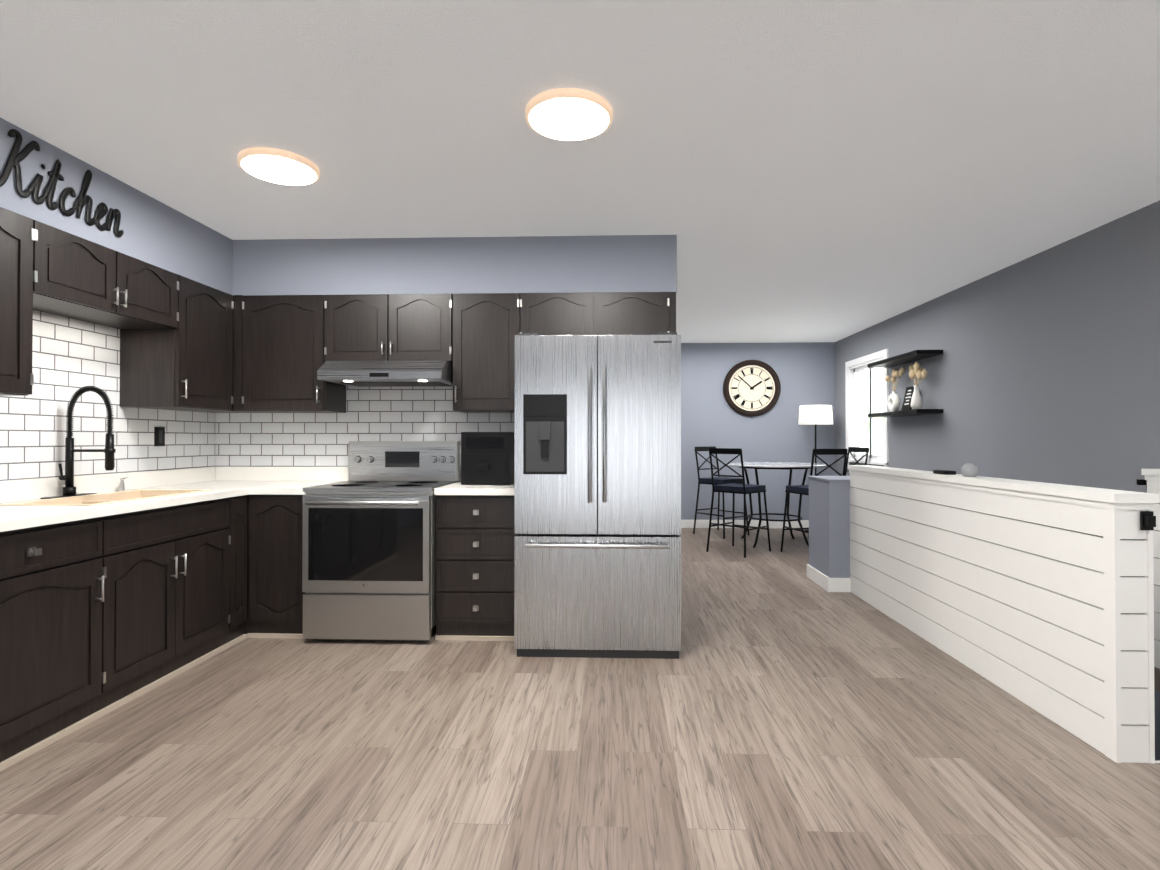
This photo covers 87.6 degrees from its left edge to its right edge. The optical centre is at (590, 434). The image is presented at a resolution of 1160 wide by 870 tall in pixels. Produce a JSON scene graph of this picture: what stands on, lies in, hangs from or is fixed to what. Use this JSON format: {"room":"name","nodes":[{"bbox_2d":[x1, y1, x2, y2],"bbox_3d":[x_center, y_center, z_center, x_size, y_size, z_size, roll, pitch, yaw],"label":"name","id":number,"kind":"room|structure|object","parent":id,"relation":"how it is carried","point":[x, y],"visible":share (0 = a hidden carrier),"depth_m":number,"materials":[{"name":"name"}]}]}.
{"room":"dining room and kitchen","nodes":[
{"label":"dining room and kitchen","id":0,"kind":"room"},
{"bbox_2d":[0,528,1159,869],"bbox_3d":[0.197,1.284,2.975,6.090,0.120,10.830,0,0,2],"label":"floor","id":1,"kind":"structure","parent":0,"point":[784,712],"depth_m":2.25,"materials":[{"name":"wood"}]},
{"bbox_2d":[0,514,119,771],"bbox_3d":[-2.437,0.785,2.300,0.629,0.868,0.768,0,0,2],"label":"base cabinet","id":2,"kind":"object","parent":1,"relation":"on","point":[101,616],"depth_m":2.40,"materials":[{"name":"brown wood"}]},
{"bbox_2d":[120,498,223,706],"bbox_3d":[-2.411,0.790,3.052,0.629,0.868,0.973,0,0,2],"label":"base cabinet","id":3,"kind":"object","parent":1,"relation":"on","point":[172,557],"depth_m":3.01,"materials":[{"name":"brown wood"}]},
{"bbox_2d":[0,466,251,531],"bbox_3d":[-2.411,0.366,2.587,0.660,0.310,3.418,0,0,2],"label":"countertop","id":4,"kind":"structure","parent":3,"relation":"on","point":[23,505],"depth_m":3.09,"materials":[{"name":"white stone"}]},
{"bbox_2d":[40,386,115,498],"bbox_3d":[-2.550,0.031,3.070,0.264,0.565,0.250,0,0,2],"label":"faucet","id":5,"kind":"object","parent":4,"relation":"on","point":[69,488],"visible":1,"depth_m":3.06,"materials":[{"name":"black metal"}]},
{"bbox_2d":[117,477,128,490],"bbox_3d":[-2.635,0.276,3.407,0.061,0.081,0.039,0,0,2],"label":"soap dispenser","id":6,"kind":"object","parent":4,"relation":"on","point":[121,487],"visible":0.96,"depth_m":3.40,"materials":[{"name":"silver metal"}]},
{"bbox_2d":[224,495,251,649],"bbox_3d":[-2.366,0.794,3.553,0.683,0.868,0.237,0,0,2],"label":"base cabinet","id":7,"kind":"object","parent":1,"relation":"on","point":[238,509],"depth_m":3.56,"materials":[{"name":"brown wood"}]},
{"bbox_2d":[252,495,305,638],"bbox_3d":[-1.888,0.797,3.938,0.396,0.868,0.674,0,0,2],"label":"base cabinet","id":8,"kind":"object","parent":1,"relation":"on","point":[277,520],"depth_m":3.65,"materials":[{"name":"brown wood"}]},
{"bbox_2d":[248,466,347,494],"bbox_3d":[-1.862,0.291,3.949,0.344,0.140,0.658,0,0,2],"label":"countertop","id":9,"kind":"structure","parent":8,"relation":"on","point":[266,480],"depth_m":4.26,"materials":[{"name":"white stone"}]},
{"bbox_2d":[302,441,459,640],"bbox_3d":[-1.309,0.635,3.857,0.766,1.190,0.763,0,0,2],"label":"stove","id":10,"kind":"object","parent":1,"relation":"on","point":[369,553],"visible":1,"depth_m":3.54,"materials":[{"name":"metal"}]},
{"bbox_2d":[435,495,515,640],"bbox_3d":[-0.673,0.797,3.922,0.495,0.868,0.622,0,0,2],"label":"base cabinet","id":11,"kind":"object","parent":1,"relation":"on","point":[475,534],"depth_m":3.61,"materials":[{"name":"brown wood"}]},
{"bbox_2d":[434,481,513,494],"bbox_3d":[-0.672,0.291,3.913,0.501,0.140,0.648,0,0,2],"label":"countertop","id":12,"kind":"structure","parent":11,"relation":"on","point":[456,488],"depth_m":3.59,"materials":[{"name":"white stone"}]},
{"bbox_2d":[461,432,513,484],"bbox_3d":[-0.669,0.151,3.970,0.310,0.338,0.380,0,0,2],"label":"air fryer","id":13,"kind":"object","parent":12,"relation":"on","point":[487,458],"visible":0.98,"depth_m":3.85,"materials":[{"name":"black plastic"}]},
{"bbox_2d":[514,332,680,658],"bbox_3d":[0.050,0.334,3.712,0.915,1.790,0.922,0,0,2],"label":"refrigerator","id":14,"kind":"object","parent":1,"relation":"on","point":[597,498],"visible":1,"depth_m":3.31,"materials":[{"name":"grey metal"}]},
{"bbox_2d":[693,446,748,538],"bbox_3d":[1.646,0.705,7.669,0.483,1.111,0.533,0,-1,-37],"label":"dining chair","id":15,"kind":"object","parent":1,"relation":"on","point":[718,480],"visible":0.94,"depth_m":7.69,"materials":[{"name":"black metal"}]},
{"bbox_2d":[706,448,770,557],"bbox_3d":[1.584,0.696,6.488,0.534,1.111,0.483,0,-1,-44],"label":"dining chair","id":16,"kind":"object","parent":1,"relation":"on","point":[743,488],"visible":1,"depth_m":6.39,"materials":[{"name":"black metal"}]},
{"bbox_2d":[725,462,826,547],"bbox_3d":[2.134,0.799,7.019,1.130,0.929,1.130,0,0,2],"label":"dining table","id":17,"kind":"object","parent":1,"relation":"on","point":[790,466],"visible":0.79,"depth_m":6.79,"materials":[{"name":"metal"}]},
{"bbox_2d":[780,449,847,551],"bbox_3d":[2.333,0.695,6.298,0.482,1.111,0.533,0,0,-15],"label":"dining chair","id":18,"kind":"object","parent":1,"relation":"on","point":[800,489],"visible":0.44,"depth_m":6.12,"materials":[{"name":"black metal"}]},
{"bbox_2d":[798,405,832,531],"bbox_3d":[2.945,0.439,7.914,0.430,1.645,0.430,0,0,2],"label":"floor lamp","id":19,"kind":"object","parent":1,"relation":"on","point":[815,415],"visible":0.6,"depth_m":7.76,"materials":[{"name":"white fabric"}]},
{"bbox_2d":[808,447,868,538],"bbox_3d":[2.934,0.701,7.145,0.533,1.111,0.482,0,0,-9],"label":"dining chair","id":20,"kind":"object","parent":1,"relation":"on","point":[859,449],"visible":0.25,"depth_m":7.19,"materials":[{"name":"black metal"}]},
{"bbox_2d":[848,465,1158,763],"bbox_3d":[2.066,0.728,3.502,0.160,1.000,2.535,0,0,2],"label":"wall","id":21,"kind":"structure","parent":1,"relation":"on","point":[1038,597],"depth_m":2.72,"materials":[{"name":"white wood"}]},
{"bbox_2d":[933,470,955,474],"bbox_3d":[2.056,0.217,3.514,0.070,0.022,0.120,0,0,2],"label":"remote","id":22,"kind":"object","parent":21,"relation":"on","point":[946,472],"visible":0.98,"depth_m":3.46,"materials":[{"name":"black plastic"}]},
{"bbox_2d":[961,463,978,476],"bbox_3d":[2.058,0.189,3.284,0.084,0.075,0.083,0,0,2],"label":"smart speaker","id":23,"kind":"object","parent":21,"relation":"on","point":[969,469],"visible":1,"depth_m":3.26,"materials":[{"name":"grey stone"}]},
{"bbox_2d":[1136,479,1155,529],"bbox_3d":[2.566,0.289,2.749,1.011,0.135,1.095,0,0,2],"label":"hardware piece","id":24,"kind":"object","parent":21,"relation":"attached to","point":[1147,520],"visible":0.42,"depth_m":2.24,"materials":[{"name":"black metal"}]},
{"bbox_2d":[1141,469,1159,668],"bbox_3d":[3.000,0.693,1.819,0.163,1.045,2.865,0,0,2],"label":"wall","id":25,"kind":"structure","parent":1,"relation":"on","point":[1152,477],"depth_m":3.18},
{"bbox_2d":[0,118,1159,519],"bbox_3d":[0.197,-0.036,2.985,6.090,2.520,10.830,0,0,2],"label":"wall","id":26,"kind":"structure","parent":0,"point":[1044,366],"depth_m":3.97,"materials":[{"name":"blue paint"}]},
{"bbox_2d":[0,207,39,395],"bbox_3d":[-2.576,-0.551,2.343,0.349,0.760,0.514,0,0,2],"label":"upper cabinet","id":27,"kind":"object","parent":26,"relation":"attached to","point":[19,234],"depth_m":2.53,"materials":[{"name":"brown wood"}]},
{"bbox_2d":[0,129,123,237],"bbox_3d":[-2.400,-1.140,2.753,0.008,0.277,0.672,0,0,2],"label":"kitchen sign","id":28,"kind":"object","parent":26,"relation":"attached to","point":[15,158],"visible":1,"depth_m":2.70,"materials":[{"name":"black metal"}]},
{"bbox_2d":[40,222,131,318],"bbox_3d":[-2.559,-0.770,2.849,0.349,0.315,0.490,0,0,2],"label":"upper cabinet","id":29,"kind":"object","parent":26,"relation":"attached to","point":[80,278],"depth_m":2.87,"materials":[{"name":"brown wood"}]},
{"bbox_2d":[0,310,215,480],"bbox_3d":[-2.739,-0.230,2.604,0.008,0.878,3.420,0,0,2],"label":"tile backsplash","id":30,"kind":"structure","parent":26,"relation":"attached to","point":[70,356],"depth_m":3.23,"materials":[{"name":"white tile"}]},
{"bbox_2d":[154,427,164,445],"bbox_3d":[-2.690,0.010,3.771,0.009,0.120,0.080,0,0,2],"label":"electrical outlet plate","id":31,"kind":"object","parent":30,"relation":"attached to","point":[159,436],"visible":1,"depth_m":3.76,"materials":[{"name":"black plastic"}]},
{"bbox_2d":[77,257,179,330],"bbox_3d":[-2.546,-0.767,3.219,0.349,0.315,0.490,0,0,2],"label":"upper cabinet","id":32,"kind":"object","parent":26,"relation":"attached to","point":[155,290],"depth_m":3.30,"materials":[{"name":"brown wood"}]},
{"bbox_2d":[120,275,243,412],"bbox_3d":[-2.499,-0.541,3.726,0.408,0.760,0.525,0,0,2],"label":"upper cabinet","id":33,"kind":"object","parent":26,"relation":"attached to","point":[187,344],"depth_m":3.56,"materials":[{"name":"brown wood"}]},
{"bbox_2d":[236,295,345,412],"bbox_3d":[-2.017,-0.538,4.088,0.689,0.760,0.403,0,0,2],"label":"upper cabinet","id":34,"kind":"object","parent":26,"relation":"attached to","point":[282,341],"depth_m":3.95,"materials":[{"name":"brown wood"}]},
{"bbox_2d":[216,385,513,466],"bbox_3d":[-1.520,-0.217,4.268,2.270,0.878,0.008,0,0,2],"label":"tile backsplash","id":35,"kind":"structure","parent":26,"relation":"attached to","point":[421,413],"depth_m":4.27,"materials":[{"name":"white tile"}]},
{"bbox_2d":[336,294,399,360],"bbox_3d":[-1.493,-0.698,4.103,0.477,0.440,0.339,0,0,2],"label":"upper cabinet","id":36,"kind":"object","parent":26,"relation":"attached to","point":[367,325],"depth_m":3.94,"materials":[{"name":"brown wood"}]},
{"bbox_2d":[400,294,451,362],"bbox_3d":[-1.134,-0.698,4.091,0.477,0.440,0.339,0,0,2],"label":"upper cabinet","id":37,"kind":"object","parent":26,"relation":"attached to","point":[425,319],"depth_m":3.92,"materials":[{"name":"brown wood"}]},
{"bbox_2d":[317,360,452,386],"bbox_3d":[-1.304,-0.407,4.003,0.780,0.135,0.520,0,0,2],"label":"range hood","id":38,"kind":"object","parent":37,"relation":"attached to","point":[393,373],"visible":1,"depth_m":3.79,"materials":[{"name":"silver metal"}]},
{"bbox_2d":[452,293,519,412],"bbox_3d":[-0.705,-0.538,4.075,0.498,0.760,0.339,0,0,2],"label":"upper cabinet","id":39,"kind":"object","parent":26,"relation":"attached to","point":[485,326],"depth_m":3.91,"materials":[{"name":"brown wood"}]},
{"bbox_2d":[520,292,603,340],"bbox_3d":[-0.183,-0.743,4.058,0.540,0.350,0.339,0,0,2],"label":"upper cabinet","id":40,"kind":"object","parent":26,"relation":"attached to","point":[542,314],"depth_m":3.89,"materials":[{"name":"brown wood"}]},
{"bbox_2d":[604,292,675,334],"bbox_3d":[0.261,-0.743,4.043,0.585,0.350,0.339,0,0,2],"label":"upper cabinet","id":41,"kind":"object","parent":26,"relation":"attached to","point":[625,313],"depth_m":3.88,"materials":[{"name":"brown wood"}]},
{"bbox_2d":[681,520,808,527],"bbox_3d":[0.381,1.209,8.260,5.850,0.110,0.015,0,0,2],"label":"baseboard","id":42,"kind":"structure","parent":26,"relation":"attached to","point":[705,524],"depth_m":8.19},
{"bbox_2d":[723,360,780,416],"bbox_3d":[2.184,-0.637,8.192,0.770,0.770,0.050,0,0,2],"label":"wall clock","id":43,"kind":"object","parent":26,"relation":"attached to","point":[751,388],"visible":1,"depth_m":8.19,"materials":[{"name":"brown metal"}]},
{"bbox_2d":[845,349,888,466],"bbox_3d":[3.311,-0.279,7.176,0.158,1.320,1.170,0,0,2],"label":"window","id":44,"kind":"structure","parent":26,"relation":"in","point":[854,368],"depth_m":7.34,"materials":[{"name":"clear glass"}]},
{"bbox_2d":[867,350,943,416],"bbox_3d":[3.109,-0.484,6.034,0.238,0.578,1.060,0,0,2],"label":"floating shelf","id":45,"kind":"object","parent":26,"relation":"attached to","point":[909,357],"visible":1,"depth_m":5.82,"materials":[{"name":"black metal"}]},
{"bbox_2d":[885,367,904,411],"bbox_3d":[3.118,-0.464,6.197,0.093,0.462,0.228,0,0,-8],"label":"vase","id":46,"kind":"object","parent":45,"relation":"on","point":[893,402],"visible":1,"depth_m":6.17,"materials":[{"name":"white ceramic"}]},
{"bbox_2d":[901,386,913,410],"bbox_3d":[3.145,-0.356,5.977,0.070,0.243,0.170,0,0,2],"label":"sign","id":47,"kind":"object","parent":45,"relation":"on","point":[909,391],"visible":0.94,"depth_m":5.97,"materials":[{"name":"black plastic"}]},
{"bbox_2d":[909,361,927,408],"bbox_3d":[3.102,-0.470,5.756,0.115,0.468,0.351,0,0,2],"label":"vase","id":48,"kind":"object","parent":45,"relation":"on","point":[916,370],"visible":0.96,"depth_m":5.72,"materials":[{"name":"white ceramic"}]},
{"bbox_2d":[0,0,1159,342],"bbox_3d":[0.197,-1.346,2.995,6.090,0.100,10.830,0,0,2],"label":"ceiling","id":49,"kind":"structure","parent":0,"point":[808,170],"depth_m":2.53,"materials":[{"name":"white paint"}]},
{"bbox_2d":[238,147,319,185],"bbox_3d":[-1.492,-1.281,2.898,0.350,0.032,0.350,0,0,2],"label":"recessed light","id":50,"kind":"object","parent":49,"relation":"in","point":[278,166],"visible":1,"depth_m":2.85,"materials":[{"name":"white plastic"}]},
{"bbox_2d":[526,88,612,140],"bbox_3d":[-0.088,-1.285,2.439,0.350,0.032,0.350,0,0,2],"label":"recessed light","id":51,"kind":"object","parent":49,"relation":"in","point":[568,114],"visible":1,"depth_m":2.39,"materials":[{"name":"white plastic"}]},
{"bbox_2d":[807,476,850,591],"bbox_3d":[2.535,0.797,5.004,1.313,0.885,0.530,0,0,2],"label":"half wall","id":52,"kind":"structure","parent":0,"point":[828,567],"depth_m":4.78,"materials":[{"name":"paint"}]},
{"bbox_2d":[1154,689,1159,762],"bbox_3d":[2.561,2.228,3.481,0.960,1.999,2.620,0,0,2],"label":"wall","id":53,"kind":"structure","parent":0,"point":[1157,721],"depth_m":3.18,"materials":[{"name":"paint"}]},
{"label":"outside","id":54,"kind":"structure","parent":0,"visible":0},
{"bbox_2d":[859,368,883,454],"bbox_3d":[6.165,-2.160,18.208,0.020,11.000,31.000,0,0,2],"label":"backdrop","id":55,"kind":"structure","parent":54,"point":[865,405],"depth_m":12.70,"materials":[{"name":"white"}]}
]}

